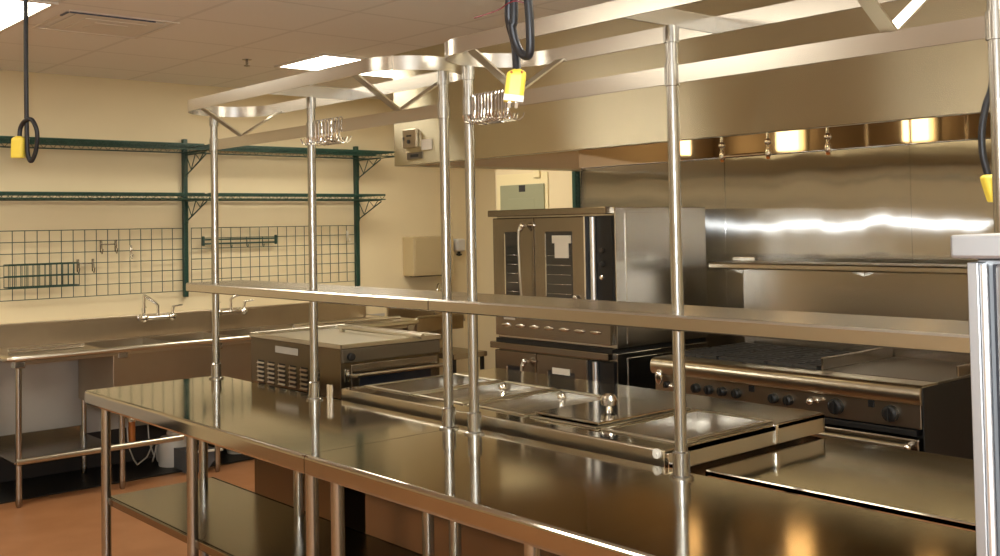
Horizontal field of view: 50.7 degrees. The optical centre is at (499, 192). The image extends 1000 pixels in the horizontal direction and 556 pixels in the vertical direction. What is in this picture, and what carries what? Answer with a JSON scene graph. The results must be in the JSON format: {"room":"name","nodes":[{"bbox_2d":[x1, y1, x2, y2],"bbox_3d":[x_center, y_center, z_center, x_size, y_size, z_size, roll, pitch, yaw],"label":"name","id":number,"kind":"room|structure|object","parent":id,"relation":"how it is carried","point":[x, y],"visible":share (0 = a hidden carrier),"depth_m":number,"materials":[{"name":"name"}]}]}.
{"room":"commercial kitchen","nodes":[
{"label":"commercial kitchen","id":0,"kind":"room"},
{"bbox_2d":[0,459,254,555],"bbox_3d":[-0.578,1.720,2.469,9.800,0.100,10.000,1,-2,-41],"label":"floor","id":1,"kind":"structure","parent":0,"point":[68,523],"depth_m":5.70,"materials":[{"name":"brown tile"}]},
{"bbox_2d":[0,447,253,503],"bbox_3d":[-2.684,1.837,6.742,2.650,0.009,0.530,1,-2,-41],"label":"floor mat","id":2,"kind":"object","parent":1,"relation":"on","point":[46,485],"visible":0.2,"depth_m":6.75,"materials":[{"name":"black rubber"}]},
{"bbox_2d":[156,430,185,467],"bbox_3d":[-2.195,1.706,7.123,0.225,0.280,0.210,1,-2,-41],"label":"bin","id":3,"kind":"object","parent":2,"relation":"on","point":[164,451],"visible":0.43,"depth_m":7.02,"materials":[{"name":"grey plastic"}]},
{"bbox_2d":[174,445,222,472],"bbox_3d":[-2.012,1.763,7.007,0.231,0.151,0.280,1,-2,-41],"label":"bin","id":4,"kind":"object","parent":2,"relation":"on","point":[179,453],"visible":0.39,"depth_m":6.94,"materials":[{"name":"grey plastic"}]},
{"bbox_2d":[227,449,240,453],"bbox_3d":[-1.857,1.760,7.461,0.180,0.180,0.180,1,-2,-41],"label":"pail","id":5,"kind":"object","parent":2,"relation":"on","point":[228,451],"visible":0.21,"depth_m":7.39,"materials":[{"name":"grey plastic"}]},
{"bbox_2d":[0,302,418,507],"bbox_3d":[-1.952,1.342,7.286,2.975,1.008,0.766,1,-2,-41],"label":"sink counter","id":6,"kind":"object","parent":1,"relation":"on","point":[110,351],"visible":0.62,"depth_m":6.83,"materials":[{"name":"metal"}]},
{"bbox_2d":[127,418,136,441],"bbox_3d":[-2.434,1.510,6.969,0.060,0.270,0.060,1,-2,-41],"label":"supply pipe","id":7,"kind":"object","parent":6,"relation":"attached to","point":[131,422],"visible":0.52,"depth_m":6.95,"materials":[{"name":"orange metal"}]},
{"bbox_2d":[126,427,152,464],"bbox_3d":[-2.374,1.671,6.957,0.170,0.256,0.036,0,-2,-34],"label":"hose","id":8,"kind":"object","parent":6,"relation":"hanging from","point":[126,427],"visible":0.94,"depth_m":6.92,"materials":[{"name":"beige rubber"}]},
{"bbox_2d":[147,424,156,461],"bbox_3d":[-2.313,1.669,7.013,0.063,0.251,0.032,0,-2,-19],"label":"hose","id":9,"kind":"object","parent":6,"relation":"hanging from","point":[154,452],"visible":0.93,"depth_m":7.01,"materials":[{"name":"beige"}]},
{"bbox_2d":[136,294,182,322],"bbox_3d":[-2.345,0.796,7.286,0.342,0.208,0.222,1,-2,-41],"label":"faucet","id":10,"kind":"object","parent":6,"relation":"attached to","point":[171,316],"visible":1,"depth_m":7.29,"materials":[{"name":"silver metal"}]},
{"bbox_2d":[211,295,253,316],"bbox_3d":[-1.917,0.802,7.726,0.397,0.208,0.148,0,-2,-27],"label":"faucet","id":11,"kind":"object","parent":6,"relation":"attached to","point":[243,310],"visible":0.59,"depth_m":7.68,"materials":[{"name":"silver metal"}]},
{"bbox_2d":[85,376,462,555],"bbox_3d":[-0.947,1.276,4.056,0.630,0.900,1.828,1,-2,-41],"label":"work table","id":12,"kind":"object","parent":1,"relation":"on","point":[278,426],"visible":0.8,"depth_m":3.95,"materials":[{"name":"metal"}]},
{"bbox_2d":[326,384,332,401],"bbox_3d":[-0.671,0.791,4.159,0.017,0.065,0.035,1,-2,-41],"label":"steel canister","id":13,"kind":"object","parent":12,"relation":"on","point":[329,387],"visible":1,"depth_m":4.15,"materials":[{"name":"silver metal"}]},
{"bbox_2d":[186,55,487,429],"bbox_3d":[-0.772,0.200,4.246,0.394,1.256,1.858,1,-2,-41],"label":"pot rack","id":14,"kind":"object","parent":12,"relation":"on","point":[300,85],"visible":0.98,"depth_m":4.12,"materials":[{"name":"silver metal"}]},
{"bbox_2d":[304,120,329,145],"bbox_3d":[-0.727,-0.235,4.196,0.112,0.103,0.005,0,-2,-33],"label":"hook","id":15,"kind":"object","parent":14,"relation":"hanging from","point":[316,120],"visible":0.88,"depth_m":4.19,"materials":[{"name":"silver metal"}]},
{"bbox_2d":[307,120,331,144],"bbox_3d":[-0.712,-0.236,4.178,0.112,0.103,0.005,0,-2,-30],"label":"hook","id":16,"kind":"object","parent":14,"relation":"hanging from","point":[319,120],"visible":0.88,"depth_m":4.17,"materials":[{"name":"silver metal"}]},
{"bbox_2d":[311,119,335,144],"bbox_3d":[-0.696,-0.237,4.160,0.112,0.103,0.005,0,-2,-38],"label":"hook","id":17,"kind":"object","parent":14,"relation":"hanging from","point":[322,119],"visible":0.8,"depth_m":4.16,"materials":[{"name":"silver metal"}]},
{"bbox_2d":[314,118,339,144],"bbox_3d":[-0.680,-0.238,4.142,0.112,0.103,0.005,0,-2,-31],"label":"hook","id":18,"kind":"object","parent":14,"relation":"hanging from","point":[326,118],"visible":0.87,"depth_m":4.14,"materials":[{"name":"silver metal"}]},
{"bbox_2d":[317,118,343,143],"bbox_3d":[-0.664,-0.239,4.124,0.112,0.103,0.006,0,-2,-28],"label":"hook","id":19,"kind":"object","parent":14,"relation":"hanging from","point":[329,118],"visible":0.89,"depth_m":4.12,"materials":[{"name":"silver metal"}]},
{"bbox_2d":[321,117,345,143],"bbox_3d":[-0.648,-0.240,4.106,0.112,0.103,0.006,0,-2,-39],"label":"hook","id":20,"kind":"object","parent":14,"relation":"hanging from","point":[332,117],"visible":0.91,"depth_m":4.10,"materials":[{"name":"silver metal"}]},
{"bbox_2d":[326,117,346,142],"bbox_3d":[-0.632,-0.240,4.088,0.006,0.103,0.112,-2,-2,37],"label":"hook","id":21,"kind":"object","parent":14,"relation":"hanging from","point":[335,137],"visible":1,"depth_m":4.08,"materials":[{"name":"silver metal"}]},
{"bbox_2d":[329,116,350,142],"bbox_3d":[-0.617,-0.241,4.070,0.005,0.103,0.112,-3,-2,40],"label":"hook","id":22,"kind":"object","parent":14,"relation":"hanging from","point":[339,116],"visible":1,"depth_m":4.06,"materials":[{"name":"silver metal"}]},
{"bbox_2d":[254,384,365,532],"bbox_3d":[-0.709,1.327,4.938,0.595,0.845,0.740,1,-2,-41],"label":"base cabinet","id":23,"kind":"object","parent":1,"relation":"on","point":[273,481],"visible":0.17,"depth_m":4.75,"materials":[{"name":"brown"}]},
{"bbox_2d":[249,324,442,400],"bbox_3d":[-0.709,0.770,4.887,0.546,0.264,0.865,1,-2,-41],"label":"countertop oven","id":24,"kind":"object","parent":23,"relation":"on","point":[348,355],"visible":0.88,"depth_m":4.69,"materials":[{"name":"silver metal"}]},
{"bbox_2d":[439,347,486,372],"bbox_3d":[-0.373,1.549,8.303,0.340,0.600,0.460,1,-2,-41],"label":"stand","id":25,"kind":"object","parent":1,"relation":"on","point":[458,353],"visible":0.34,"depth_m":8.20,"materials":[{"name":"silver metal"}]},
{"bbox_2d":[342,368,824,555],"bbox_3d":[0.234,1.228,3.860,0.834,0.940,1.700,1,-2,-41],"label":"table","id":26,"kind":"object","parent":1,"relation":"on","point":[709,445],"visible":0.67,"depth_m":3.65,"materials":[{"name":"metal"}]},
{"bbox_2d":[442,384,525,401],"bbox_3d":[-0.057,0.778,4.079,0.438,0.053,0.272,1,-2,-41],"label":"lid","id":27,"kind":"object","parent":26,"relation":"on","point":[502,390],"visible":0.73,"depth_m":4.13,"materials":[{"name":"silver metal"}]},
{"bbox_2d":[497,393,589,412],"bbox_3d":[0.160,0.767,3.830,0.438,0.053,0.272,1,-2,-41],"label":"lid","id":28,"kind":"object","parent":26,"relation":"on","point":[561,400],"visible":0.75,"depth_m":3.88,"materials":[{"name":"silver metal"}]},
{"bbox_2d":[535,393,673,424],"bbox_3d":[0.377,0.712,3.583,0.434,0.064,0.296,1,-2,-41],"label":"lid","id":29,"kind":"object","parent":26,"relation":"on","point":[610,408],"visible":0.93,"depth_m":3.54,"materials":[{"name":"metal"}]},
{"bbox_2d":[613,411,761,433],"bbox_3d":[0.595,0.768,3.333,0.438,0.062,0.272,1,-2,-41],"label":"pan","id":30,"kind":"object","parent":26,"relation":"on","point":[666,422],"visible":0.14,"depth_m":3.46,"materials":[{"name":"silver metal"}]},
{"bbox_2d":[488,207,707,388],"bbox_3d":[0.577,0.935,6.398,0.903,1.672,1.021,1,-2,-41],"label":"oven","id":31,"kind":"object","parent":1,"relation":"on","point":[591,253],"visible":0.62,"depth_m":6.04,"materials":[{"name":"silver metal"}]},
{"bbox_2d":[304,426,976,555],"bbox_3d":[0.261,1.210,2.674,0.630,0.900,1.838,1,-2,-41],"label":"work table","id":32,"kind":"object","parent":1,"relation":"on","point":[559,500],"visible":1,"depth_m":2.58,"materials":[{"name":"metal"}]},
{"bbox_2d":[428,0,999,480],"bbox_3d":[0.446,0.134,2.851,0.394,1.256,1.865,1,-2,-41],"label":"pot rack","id":33,"kind":"object","parent":32,"relation":"on","point":[919,334],"visible":0.91,"depth_m":2.80,"materials":[{"name":"silver metal"}]},
{"bbox_2d":[462,94,484,125],"bbox_3d":[-0.085,-0.270,3.461,0.005,0.103,0.112,-3,-2,41],"label":"hook","id":34,"kind":"object","parent":33,"relation":"hanging from","point":[473,94],"visible":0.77,"depth_m":3.46,"materials":[{"name":"silver metal"}]},
{"bbox_2d":[463,94,490,124],"bbox_3d":[-0.075,-0.271,3.449,0.112,0.103,0.006,0,-2,-33],"label":"hook","id":35,"kind":"object","parent":33,"relation":"hanging from","point":[475,94],"visible":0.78,"depth_m":3.44,"materials":[{"name":"silver metal"}]},
{"bbox_2d":[467,93,492,124],"bbox_3d":[-0.064,-0.272,3.437,0.112,0.103,0.005,1,-2,-42],"label":"hook","id":36,"kind":"object","parent":33,"relation":"hanging from","point":[478,116],"visible":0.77,"depth_m":3.43,"materials":[{"name":"silver metal"}]},
{"bbox_2d":[469,93,496,123],"bbox_3d":[-0.053,-0.272,3.425,0.112,0.103,0.005,0,-2,-35],"label":"hook","id":37,"kind":"object","parent":33,"relation":"hanging from","point":[482,93],"visible":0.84,"depth_m":3.42,"materials":[{"name":"silver metal"}]},
{"bbox_2d":[472,92,500,123],"bbox_3d":[-0.043,-0.273,3.413,0.112,0.103,0.006,0,-2,-32],"label":"hook","id":38,"kind":"object","parent":33,"relation":"hanging from","point":[485,92],"visible":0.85,"depth_m":3.41,"materials":[{"name":"silver metal"}]},
{"bbox_2d":[475,91,502,122],"bbox_3d":[-0.032,-0.273,3.401,0.112,0.103,0.005,0,-2,-30],"label":"hook","id":39,"kind":"object","parent":33,"relation":"hanging from","point":[486,118],"visible":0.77,"depth_m":3.40,"materials":[{"name":"silver metal"}]},
{"bbox_2d":[478,91,506,122],"bbox_3d":[-0.021,-0.274,3.388,0.112,0.103,0.005,0,-2,-33],"label":"hook","id":40,"kind":"object","parent":33,"relation":"hanging from","point":[492,91],"visible":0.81,"depth_m":3.38,"materials":[{"name":"silver metal"}]},
{"bbox_2d":[486,90,504,122],"bbox_3d":[-0.010,-0.274,3.375,0.005,0.103,0.112,-2,-2,37],"label":"hook","id":41,"kind":"object","parent":33,"relation":"hanging from","point":[496,90],"visible":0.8,"depth_m":3.37,"materials":[{"name":"silver metal"}]},
{"bbox_2d":[489,90,510,121],"bbox_3d":[0.000,-0.275,3.363,0.005,0.103,0.112,-3,-2,39],"label":"hook","id":42,"kind":"object","parent":33,"relation":"hanging from","point":[499,113],"visible":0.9,"depth_m":3.36,"materials":[{"name":"silver metal"}]},
{"bbox_2d":[492,89,514,121],"bbox_3d":[0.011,-0.276,3.351,0.005,0.103,0.112,-3,-2,40],"label":"hook","id":43,"kind":"object","parent":33,"relation":"hanging from","point":[502,89],"visible":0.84,"depth_m":3.34,"materials":[{"name":"silver metal"}]},
{"bbox_2d":[495,102,518,121],"bbox_3d":[0.022,-0.276,3.339,0.005,0.103,0.112,-3,-2,40],"label":"hook","id":44,"kind":"object","parent":33,"relation":"hanging from","point":[505,111],"visible":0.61,"depth_m":3.33,"materials":[{"name":"silver metal"}]},
{"bbox_2d":[496,103,524,120],"bbox_3d":[0.032,-0.277,3.327,0.112,0.103,0.005,0,-2,-32],"label":"hook","id":45,"kind":"object","parent":33,"relation":"hanging from","point":[508,110],"visible":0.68,"depth_m":3.32,"materials":[{"name":"silver metal"}]},
{"bbox_2d":[650,257,972,459],"bbox_3d":[1.572,1.028,5.204,0.933,1.375,1.530,1,-2,-41],"label":"gas range","id":46,"kind":"object","parent":1,"relation":"on","point":[915,400],"visible":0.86,"depth_m":5.08,"materials":[{"name":"silver metal"}]},
{"bbox_2d":[709,261,966,274],"bbox_3d":[1.766,0.383,5.390,0.285,0.034,1.510,1,-2,-41],"label":"shelf","id":47,"kind":"object","parent":46,"relation":"attached to","point":[738,266],"depth_m":5.33,"materials":[{"name":"silver metal"}]},
{"bbox_2d":[705,437,975,531],"bbox_3d":[1.422,1.207,2.609,0.650,0.860,1.745,1,-2,-41],"label":"countertop","id":48,"kind":"structure","parent":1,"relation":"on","point":[917,485],"depth_m":2.94,"materials":[{"name":"metal"}]},
{"bbox_2d":[950,233,999,555],"bbox_3d":[0.863,0.813,0.940,0.672,1.563,0.604,1,-2,-41],"label":"post","id":49,"kind":"object","parent":1,"relation":"on","point":[984,274],"visible":1,"depth_m":0.98,"materials":[{"name":"silver metal"}]},
{"bbox_2d":[0,70,468,374],"bbox_3d":[-3.857,0.528,6.238,9.800,2.640,0.100,1,-2,-41],"label":"wall","id":50,"kind":"structure","parent":0,"point":[61,106],"depth_m":7.53,"materials":[{"name":"paint"}]},
{"bbox_2d":[0,228,183,301],"bbox_3d":[-3.012,0.474,6.863,2.003,0.451,0.009,1,-2,-41],"label":"grid","id":51,"kind":"object","parent":50,"relation":"attached to","point":[182,238],"visible":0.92,"depth_m":7.11,"materials":[{"name":"teal"}]},
{"bbox_2d":[3,262,79,288],"bbox_3d":[-2.966,0.537,6.827,0.445,0.152,0.101,1,-2,-41],"label":"wire basket","id":52,"kind":"object","parent":51,"relation":"hanging from","point":[68,263],"visible":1,"depth_m":6.82,"materials":[{"name":"teal"}]},
{"bbox_2d":[76,259,94,273],"bbox_3d":[-2.761,0.496,7.042,0.116,0.096,0.055,1,-2,-41],"label":"hook","id":53,"kind":"object","parent":51,"relation":"attached to","point":[77,260],"visible":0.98,"depth_m":7.05,"materials":[{"name":"silver metal"}]},
{"bbox_2d":[100,240,117,253],"bbox_3d":[-2.647,0.372,7.148,0.116,0.096,0.055,1,-2,-41],"label":"hook","id":54,"kind":"object","parent":51,"relation":"attached to","point":[115,241],"visible":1,"depth_m":7.16,"materials":[{"name":"silver metal"}]},
{"bbox_2d":[0,424,213,482],"bbox_3d":[-2.443,1.737,7.342,6.000,0.240,0.012,1,-2,-41],"label":"baseboard","id":55,"kind":"structure","parent":50,"relation":"attached to","point":[7,470],"depth_m":7.07,"materials":[{"name":"black"}]},
{"bbox_2d":[0,302,365,347],"bbox_3d":[-2.199,0.937,7.573,2.940,0.170,0.038,1,-2,-41],"label":"backsplash","id":56,"kind":"structure","parent":50,"relation":"attached to","point":[124,326],"depth_m":7.37,"materials":[{"name":"metal"}]},
{"bbox_2d":[0,313,384,435],"bbox_3d":[-2.829,1.297,7.029,5.000,0.635,0.006,1,-2,-41],"label":"trim","id":57,"kind":"structure","parent":50,"relation":"attached to","point":[50,392],"depth_m":6.90,"materials":[{"name":"paint"}]},
{"bbox_2d":[181,139,206,296],"bbox_3d":[-2.149,0.179,7.432,0.032,1.130,0.370,1,-2,-41],"label":"upright","id":58,"kind":"object","parent":50,"relation":"attached to","point":[184,156],"visible":0.92,"depth_m":7.54,"materials":[{"name":"teal metal"}]},
{"bbox_2d":[191,225,355,283],"bbox_3d":[-1.688,0.486,8.019,1.398,0.451,0.009,1,-2,-41],"label":"grid","id":59,"kind":"object","parent":50,"relation":"attached to","point":[354,234],"visible":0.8,"depth_m":7.98,"materials":[{"name":"teal"}]},
{"bbox_2d":[202,235,276,247],"bbox_3d":[-1.911,0.366,7.789,0.600,0.091,0.050,1,-2,-41],"label":"hook rail","id":60,"kind":"object","parent":59,"relation":"attached to","point":[275,236],"visible":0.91,"depth_m":7.80,"materials":[{"name":"teal"}]},
{"bbox_2d":[353,146,381,285],"bbox_3d":[-1.049,0.189,8.392,0.032,1.130,0.370,1,-2,-41],"label":"upright","id":61,"kind":"object","parent":50,"relation":"attached to","point":[356,163],"visible":0.93,"depth_m":8.50,"materials":[{"name":"teal metal"}]},
{"bbox_2d":[190,193,385,200],"bbox_3d":[-1.567,0.040,7.919,1.492,0.046,0.332,1,-2,-41],"label":"wire shelf","id":62,"kind":"object","parent":61,"relation":"on","point":[223,195],"visible":0.9,"depth_m":7.80,"materials":[{"name":"teal metal"}]},
{"bbox_2d":[188,144,394,158],"bbox_3d":[-1.532,-0.300,7.966,1.602,0.046,0.332,1,-2,-41],"label":"wire shelf","id":63,"kind":"object","parent":61,"relation":"on","point":[265,149],"visible":0.8,"depth_m":7.93,"materials":[{"name":"teal metal"}]},
{"bbox_2d":[387,308,433,317],"bbox_3d":[-0.747,1.013,8.843,0.480,0.240,0.026,1,-2,-41],"label":"backsplash","id":64,"kind":"structure","parent":50,"relation":"attached to","point":[407,313],"depth_m":8.80,"materials":[{"name":"metal"}]},
{"bbox_2d":[387,308,465,339],"bbox_3d":[-0.617,1.066,8.694,0.537,0.360,0.416,1,-2,-41],"label":"sink","id":65,"kind":"object","parent":50,"relation":"attached to","point":[429,321],"visible":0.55,"depth_m":8.62,"materials":[{"name":"metal"}]},
{"bbox_2d":[436,283,441,290],"bbox_3d":[-0.512,0.874,8.919,0.189,0.214,0.179,1,-2,-41],"label":"gooseneck faucet","id":66,"kind":"object","parent":65,"relation":"attached to","point":[438,284],"visible":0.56,"depth_m":8.86,"materials":[{"name":"silver metal"}]},
{"bbox_2d":[403,236,453,276],"bbox_3d":[-0.603,0.541,8.904,0.430,0.338,0.161,1,-2,-41],"label":"dispenser","id":67,"kind":"object","parent":50,"relation":"attached to","point":[421,254],"visible":0.9,"depth_m":8.79,"materials":[{"name":"beige plastic"}]},
{"bbox_2d":[453,239,464,255],"bbox_3d":[-0.361,0.481,9.167,0.100,0.150,0.088,1,-2,-41],"label":"soap dispenser","id":68,"kind":"object","parent":50,"relation":"attached to","point":[459,244],"visible":0.89,"depth_m":9.13,"materials":[{"name":"grey plastic"}]},
{"bbox_3d":[-3.256,0.169,6.465,0.032,1.130,0.370,1,-2,-41],"label":"upright","id":69,"kind":"object","parent":50,"relation":"attached to","visible":0},
{"bbox_2d":[0,136,204,152],"bbox_3d":[-2.929,-0.313,6.746,2.062,0.046,0.332,1,-2,-41],"label":"wire shelf","id":70,"kind":"object","parent":69,"relation":"on","point":[69,142],"visible":0.9,"depth_m":6.99,"materials":[{"name":"teal metal"}]},
{"bbox_2d":[0,191,204,200],"bbox_3d":[-2.923,0.027,6.735,2.062,0.046,0.332,1,-2,-41],"label":"wire shelf","id":71,"kind":"object","parent":69,"relation":"on","point":[2,193],"visible":1,"depth_m":6.91,"materials":[{"name":"teal metal"}]},
{"bbox_2d":[0,0,614,100],"bbox_3d":[-0.628,-1.019,2.555,9.800,0.100,10.000,1,-2,-41],"label":"ceiling","id":72,"kind":"structure","parent":0,"point":[211,40],"depth_m":5.76,"materials":[{"name":"tile"}]},
{"bbox_2d":[0,0,22,32],"bbox_3d":[-2.395,-0.850,5.081,0.233,0.011,0.854,1,-2,-41],"label":"recessed light","id":73,"kind":"object","parent":72,"relation":"in","point":[11,13],"depth_m":5.04,"materials":[{"name":"beige plastic"}]},
{"bbox_2d":[11,0,39,162],"bbox_3d":[-1.622,-0.508,3.606,0.107,0.818,0.040,-1,-2,9],"label":"cord","id":74,"kind":"object","parent":72,"relation":"hanging from","point":[20,146],"visible":1,"depth_m":3.59,"materials":[{"name":"black rubber"}]},
{"bbox_2d":[28,0,58,19],"bbox_3d":[-2.201,-0.858,4.933,0.135,0.011,0.473,1,-2,-41],"label":"recessed light","id":75,"kind":"object","parent":72,"relation":"in","point":[35,7],"depth_m":4.88,"materials":[{"name":"beige plastic"}]},
{"bbox_2d":[31,10,179,38],"bbox_3d":[-2.016,-0.847,5.381,0.552,0.013,0.550,1,-2,-41],"label":"ceiling vent","id":76,"kind":"object","parent":72,"relation":"in","point":[83,22],"visible":1,"depth_m":5.34,"materials":[{"name":"beige metal"}]},
{"bbox_2d":[242,59,251,66],"bbox_3d":[-1.574,-0.803,6.555,0.060,0.045,0.060,1,-2,-41],"label":"sprinkler head","id":77,"kind":"object","parent":72,"relation":"attached to","point":[246,60],"visible":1,"depth_m":6.55},
{"bbox_2d":[274,53,392,78],"bbox_3d":[-0.807,-0.819,7.000,1.220,0.011,0.600,1,-2,-41],"label":"recessed light","id":78,"kind":"object","parent":72,"relation":"in","point":[321,61],"visible":0.43,"depth_m":6.72,"materials":[{"name":"beige plastic"}]},
{"bbox_2d":[503,0,534,107],"bbox_3d":[0.029,-0.578,2.001,0.050,0.839,0.081,1,-2,-41],"label":"cord","id":79,"kind":"object","parent":72,"relation":"hanging from","point":[516,77],"visible":1,"depth_m":1.99,"materials":[{"name":"black rubber"},{"name":"yellow plastic"},{"name":"metal"}]},
{"bbox_2d":[474,0,523,17],"bbox_3d":[0.000,-0.345,1.994,0.100,0.029,0.014,-2,-2,15],"label":"tie","id":80,"kind":"object","parent":79,"relation":"attached to","point":[514,0],"visible":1,"depth_m":2.00,"materials":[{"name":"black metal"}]},
{"bbox_2d":[393,0,990,170],"bbox_3d":[1.873,-0.572,4.772,1.630,0.744,5.881,1,-2,-41],"label":"exhaust hood","id":81,"kind":"object","parent":72,"relation":"hanging from","point":[933,93],"visible":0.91,"depth_m":4.89,"materials":[{"name":"silver metal"}]},
{"bbox_2d":[978,83,992,201],"bbox_3d":[1.089,-0.491,2.364,0.059,1.030,0.035,-1,-2,0],"label":"cord","id":82,"kind":"object","parent":72,"relation":"hanging from","point":[986,179],"visible":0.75,"depth_m":2.34,"materials":[{"name":"plastic"}]},
{"bbox_2d":[475,169,580,369],"bbox_3d":[2.824,0.382,5.504,0.700,2.640,9.800,1,-2,-41],"label":"wall","id":83,"kind":"structure","parent":0,"point":[560,182],"depth_m":9.23,"materials":[{"name":"paint"}]},
{"bbox_2d":[497,170,548,209],"bbox_3d":[0.168,0.286,7.992,0.028,0.885,0.570,1,-2,-41],"label":"electrical panel","id":84,"kind":"object","parent":83,"relation":"attached to","point":[524,190],"visible":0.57,"depth_m":7.97,"materials":[{"name":"beige metal"}]},
{"bbox_2d":[572,171,580,207],"bbox_3d":[0.561,0.671,7.501,0.050,1.670,0.047,1,-2,-41],"label":"post","id":85,"kind":"object","parent":83,"relation":"attached to","point":[576,198],"visible":0.2,"depth_m":7.51,"materials":[{"name":"teal metal"}]},
{"bbox_2d":[581,158,727,347],"bbox_3d":[1.001,0.723,7.025,0.012,1.920,1.250,1,-3,-41],"label":"wall panel","id":86,"kind":"object","parent":83,"relation":"attached to","point":[702,180],"depth_m":6.81,"materials":[{"name":"silver metal"}]},
{"bbox_2d":[725,144,912,343],"bbox_3d":[1.816,0.679,6.094,0.018,1.920,1.215,2,-3,-41],"label":"wall panel","id":87,"kind":"object","parent":83,"relation":"attached to","point":[849,204],"depth_m":6.07,"materials":[{"name":"silver metal"}]},
{"bbox_2d":[910,138,993,263],"bbox_3d":[2.616,0.635,5.171,0.018,1.920,1.220,1,-3,-41],"label":"wall panel","id":88,"kind":"object","parent":83,"relation":"attached to","point":[948,198],"depth_m":5.51,"materials":[{"name":"silver metal"}]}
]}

